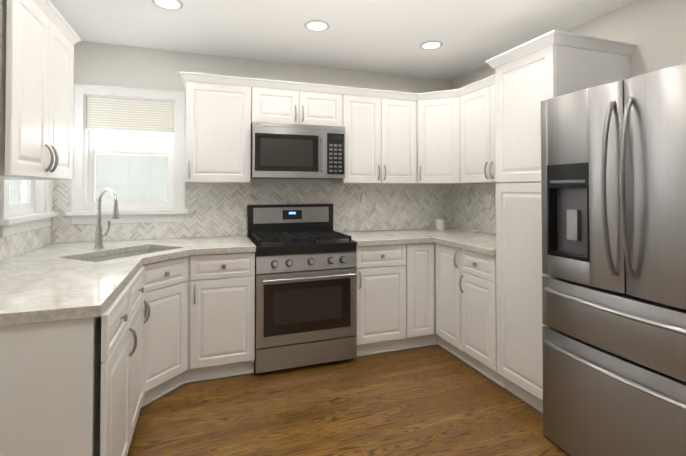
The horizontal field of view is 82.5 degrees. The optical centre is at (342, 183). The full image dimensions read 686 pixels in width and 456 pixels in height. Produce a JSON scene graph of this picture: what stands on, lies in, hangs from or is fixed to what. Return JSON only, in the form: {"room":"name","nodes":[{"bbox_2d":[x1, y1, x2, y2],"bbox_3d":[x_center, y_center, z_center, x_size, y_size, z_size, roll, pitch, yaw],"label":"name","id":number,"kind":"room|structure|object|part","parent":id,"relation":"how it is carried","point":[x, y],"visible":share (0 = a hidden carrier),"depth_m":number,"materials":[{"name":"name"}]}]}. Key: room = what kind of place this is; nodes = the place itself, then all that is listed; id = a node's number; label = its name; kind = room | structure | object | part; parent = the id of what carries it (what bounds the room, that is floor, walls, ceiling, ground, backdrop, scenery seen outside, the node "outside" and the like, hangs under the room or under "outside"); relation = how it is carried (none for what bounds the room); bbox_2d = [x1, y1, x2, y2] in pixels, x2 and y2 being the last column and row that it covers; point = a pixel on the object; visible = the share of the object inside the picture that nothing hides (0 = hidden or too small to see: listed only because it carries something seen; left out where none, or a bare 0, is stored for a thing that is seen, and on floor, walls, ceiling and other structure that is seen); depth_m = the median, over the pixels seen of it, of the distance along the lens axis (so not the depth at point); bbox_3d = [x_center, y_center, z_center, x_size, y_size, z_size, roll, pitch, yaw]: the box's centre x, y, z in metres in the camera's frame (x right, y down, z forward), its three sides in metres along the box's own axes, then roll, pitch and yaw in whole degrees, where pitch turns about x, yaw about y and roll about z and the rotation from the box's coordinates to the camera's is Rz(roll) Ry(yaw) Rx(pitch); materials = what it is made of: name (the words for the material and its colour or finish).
{"room":"kitchen","nodes":[
{"label":"kitchen","id":0,"kind":"room"},
{"bbox_2d":[8,212,50,258],"bbox_3d":[-1.258,0.103,0.144,0.150,2.450,5.790,0,-1,-20],"label":"wall","id":1,"kind":"structure","parent":0,"point":[23,215],"depth_m":2.54,"materials":[{"name":"paint"}]},
{"bbox_2d":[0,180,51,260],"bbox_3d":[-1.835,0.205,2.002,0.008,0.446,1.882,0,-1,-20],"label":"wall tile","id":2,"kind":"structure","parent":1,"relation":"attached to","point":[13,245],"depth_m":2.44,"materials":[{"name":"beige tile"}]},
{"bbox_2d":[0,180,58,236],"bbox_3d":[-2.060,-0.229,2.485,0.205,1.061,0.784,0,-1,-20],"label":"window","id":3,"kind":"structure","parent":1,"relation":"in","point":[43,195],"depth_m":2.61,"materials":[{"name":"white wood"}]},
{"bbox_3d":[-2.102,-0.241,2.470,0.065,0.861,0.566,0,-1,-20],"label":"left window sash","id":4,"kind":"part","parent":3,"relation":"part of","materials":[{"name":"clear glass"}]},
{"bbox_2d":[0,0,80,179],"bbox_3d":[-1.546,-0.429,1.790,0.402,0.811,0.834,0,-1,-20],"label":"upper cabinet","id":5,"kind":"object","parent":1,"relation":"attached to","point":[39,39],"visible":1,"depth_m":1.71,"materials":[{"name":"white wood"}]},
{"bbox_2d":[53,41,451,242],"bbox_3d":[-0.539,0.152,3.552,3.790,2.450,0.150,0,-1,-20],"label":"wall","id":6,"kind":"structure","parent":0,"point":[116,65],"depth_m":3.23,"materials":[{"name":"paint"}]},
{"bbox_2d":[65,83,187,223],"bbox_3d":[-1.683,-0.220,3.120,0.834,1.061,0.205,0,-1,-20],"label":"window","id":7,"kind":"structure","parent":6,"relation":"in","point":[78,213],"depth_m":3.11,"materials":[{"name":"white wood"}]},
{"bbox_2d":[87,97,173,133],"bbox_3d":[-1.678,-0.536,3.108,0.608,0.251,0.040,0,-1,-20],"label":"window blind","id":8,"kind":"object","parent":7,"relation":"attached to","point":[115,114],"visible":1,"depth_m":3.09,"materials":[{"name":"beige fabric"}]},
{"bbox_3d":[-1.698,-0.231,3.163,0.616,0.861,0.065,0,-1,-20],"label":"back window sash","id":9,"kind":"part","parent":7,"relation":"part of","materials":[{"name":"clear glass"}]},
{"bbox_2d":[183,71,254,182],"bbox_3d":[-0.999,-0.409,3.137,0.479,0.812,0.333,0,-1,-20],"label":"upper cabinet","id":10,"kind":"object","parent":6,"relation":"attached to","point":[220,109],"depth_m":2.98,"materials":[{"name":"white wood"}]},
{"bbox_2d":[52,183,451,242],"bbox_3d":[-0.508,0.226,3.478,3.480,0.446,0.008,0,-1,-20],"label":"wall tile","id":11,"kind":"structure","parent":6,"relation":"attached to","point":[216,209],"depth_m":3.42,"materials":[{"name":"beige tile"}]},
{"bbox_2d":[358,193,364,207],"bbox_3d":[0.184,0.161,3.699,0.072,0.143,0.040,0,-1,-20],"label":"electrical outlet","id":12,"kind":"object","parent":11,"relation":"attached to","point":[361,201],"visible":0.98,"depth_m":3.70,"materials":[{"name":"white plastic"}]},
{"bbox_2d":[255,79,346,130],"bbox_3d":[-0.415,-0.642,3.349,0.760,0.340,0.333,0,-1,-20],"label":"upper cabinet","id":13,"kind":"object","parent":6,"relation":"attached to","point":[276,101],"depth_m":3.19,"materials":[{"name":"white wood"}]},
{"bbox_2d":[251,122,344,178],"bbox_3d":[-0.395,-0.256,3.287,0.756,0.428,0.446,0,-1,-20],"label":"microwave","id":14,"kind":"object","parent":13,"relation":"attached to","point":[289,151],"visible":0.98,"depth_m":3.12,"materials":[{"name":"grey metal"}]},
{"bbox_2d":[331,87,418,183],"bbox_3d":[0.280,-0.403,3.593,0.707,0.812,0.333,0,-1,-20],"label":"upper cabinet","id":15,"kind":"object","parent":6,"relation":"attached to","point":[382,133],"depth_m":3.44,"materials":[{"name":"white wood"}]},
{"bbox_2d":[415,87,462,182],"bbox_3d":[0.851,-0.406,3.484,0.273,0.809,0.272,0,-1,-20],"label":"upper cabinet","id":16,"kind":"object","parent":6,"relation":"attached to","point":[433,137],"depth_m":3.47,"materials":[{"name":"white wood"}]},
{"bbox_2d":[49,0,636,80],"bbox_3d":[0.457,-1.163,0.772,3.790,0.100,6.090,0,-1,-20],"label":"ceiling","id":17,"kind":"structure","parent":0,"point":[382,36],"depth_m":2.74,"materials":[{"name":"paint"}]},
{"bbox_2d":[151,0,182,9],"bbox_3d":[-1.058,-1.087,2.360,0.175,0.006,0.175,0,-1,25],"label":"recessed light","id":18,"kind":"object","parent":17,"relation":"in","point":[166,4],"depth_m":2.37,"materials":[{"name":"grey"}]},
{"bbox_2d":[304,20,329,30],"bbox_3d":[-0.179,-1.082,2.694,0.175,0.006,0.175,0,-1,25],"label":"recessed light","id":19,"kind":"object","parent":17,"relation":"in","point":[315,25],"depth_m":2.68,"materials":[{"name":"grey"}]},
{"bbox_2d":[420,41,442,48],"bbox_3d":[0.689,-1.077,3.056,0.175,0.006,0.175,0,-1,25],"label":"recessed light","id":20,"kind":"object","parent":17,"relation":"in","point":[429,44],"depth_m":3.05,"materials":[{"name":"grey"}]},
{"bbox_2d":[127,344,569,455],"bbox_3d":[0.457,1.377,0.736,3.790,0.080,6.090,0,-1,-20],"label":"floor","id":21,"kind":"structure","parent":0,"point":[435,400],"depth_m":2.30,"materials":[{"name":"brown wood"}]},
{"bbox_2d":[0,251,254,455],"bbox_3d":[-1.179,0.918,2.240,1.406,0.880,1.868,0,-1,-20],"label":"base cabinet","id":22,"kind":"object","parent":21,"relation":"on","point":[93,386],"visible":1,"depth_m":1.71,"materials":[{"name":"white wood"}]},
{"bbox_2d":[0,236,255,325],"bbox_3d":[-1.176,0.554,2.234,1.405,0.242,1.889,0,-1,-20],"label":"countertop","id":23,"kind":"structure","parent":22,"relation":"on","point":[56,282],"depth_m":1.90,"materials":[{"name":"white stone"}]},
{"bbox_2d":[93,188,118,248],"bbox_3d":[-1.569,0.235,2.603,0.171,0.405,0.199,0,-1,-20],"label":"faucet","id":24,"kind":"object","parent":23,"relation":"on","point":[99,235],"visible":1,"depth_m":2.60,"materials":[{"name":"silver metal"}]},
{"bbox_2d":[83,250,159,261],"bbox_3d":[-1.387,0.580,2.501,0.714,0.199,0.714,0,-1,-20],"label":"sink basin","id":25,"kind":"object","parent":23,"relation":"in","point":[125,253],"depth_m":2.62,"materials":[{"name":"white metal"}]},
{"bbox_2d":[247,204,356,373],"bbox_3d":[-0.347,0.776,3.140,0.758,1.190,0.708,0,-1,-20],"label":"range","id":26,"kind":"object","parent":21,"relation":"on","point":[305,288],"visible":0.98,"depth_m":2.89,"materials":[{"name":"grey metal"}]},
{"bbox_2d":[355,243,505,387],"bbox_3d":[0.735,0.932,3.199,1.316,0.880,1.344,0,-1,-20],"label":"base cabinet","id":27,"kind":"object","parent":21,"relation":"on","point":[411,296],"visible":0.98,"depth_m":3.08,"materials":[{"name":"white wood"}]},
{"bbox_2d":[340,228,495,255],"bbox_3d":[0.735,0.468,3.206,1.314,0.042,1.341,0,-1,-20],"label":"countertop","id":28,"kind":"structure","parent":27,"relation":"on","point":[481,243],"depth_m":3.20,"materials":[{"name":"beige stone"}]},
{"bbox_2d":[435,218,444,229],"bbox_3d":[0.956,0.398,3.852,0.090,0.114,0.090,0,-1,-20],"label":"jar","id":29,"kind":"object","parent":28,"relation":"on","point":[440,223],"visible":1,"depth_m":3.82,"materials":[{"name":"white ceramic"}]},
{"bbox_2d":[453,229,476,232],"bbox_3d":[1.164,0.442,3.698,0.088,0.022,0.332,0,-1,-20],"label":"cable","id":30,"kind":"object","parent":28,"relation":"on","point":[473,231],"visible":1,"depth_m":3.56,"materials":[{"name":"white plastic"}]},
{"bbox_2d":[485,30,636,412],"bbox_3d":[1.353,0.269,2.464,0.650,2.186,0.549,0,-1,-20],"label":"pantry cabinet","id":31,"kind":"object","parent":21,"relation":"on","point":[531,75],"visible":0.27,"depth_m":2.35,"materials":[{"name":"white wood"}]},
{"bbox_2d":[541,63,685,455],"bbox_3d":[1.510,0.452,1.795,0.784,1.800,0.886,0,-1,-20],"label":"refrigerator","id":32,"kind":"object","parent":21,"relation":"on","point":[613,183],"visible":1,"depth_m":1.71,"materials":[{"name":"grey metal"}]},
{"bbox_2d":[451,0,685,233],"bbox_3d":[2.172,0.121,1.364,0.150,2.450,5.790,0,-1,-20],"label":"wall","id":33,"kind":"structure","parent":0,"point":[654,31],"depth_m":2.29,"materials":[{"name":"paint"}]},
{"bbox_2d":[452,184,495,233],"bbox_3d":[1.353,0.225,3.426,0.008,0.446,1.336,0,-1,-20],"label":"wall tile","id":34,"kind":"structure","parent":33,"relation":"attached to","point":[470,211],"depth_m":3.72,"materials":[{"name":"beige tile"}]},
{"bbox_2d":[485,195,490,207],"bbox_3d":[1.305,0.162,3.534,0.010,0.116,0.072,0,-1,-20],"label":"light switch","id":35,"kind":"object","parent":34,"relation":"attached to","point":[487,201],"visible":1,"depth_m":3.52,"materials":[{"name":"white plastic"}]},
{"bbox_2d":[459,83,495,183],"bbox_3d":[1.299,-0.383,3.097,0.333,0.758,0.730,0,-1,-20],"label":"upper cabinet","id":36,"kind":"object","parent":33,"relation":"attached to","point":[477,130],"depth_m":3.18,"materials":[{"name":"white wood"}]},
{"bbox_3d":[-0.040,4.423,-0.222,120.000,0.200,120.000,0,-1,-20],"label":"ground","id":37,"kind":"structure","parent":0,"visible":0},
{"bbox_2d":[9,130,167,203],"bbox_3d":[-0.147,-1.672,0.166,16.000,12.000,12.640,0,-1,-20],"label":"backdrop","id":38,"kind":"object","parent":37,"relation":"on","point":[102,143],"depth_m":5.75,"materials":[{"name":"white"}]}
]}

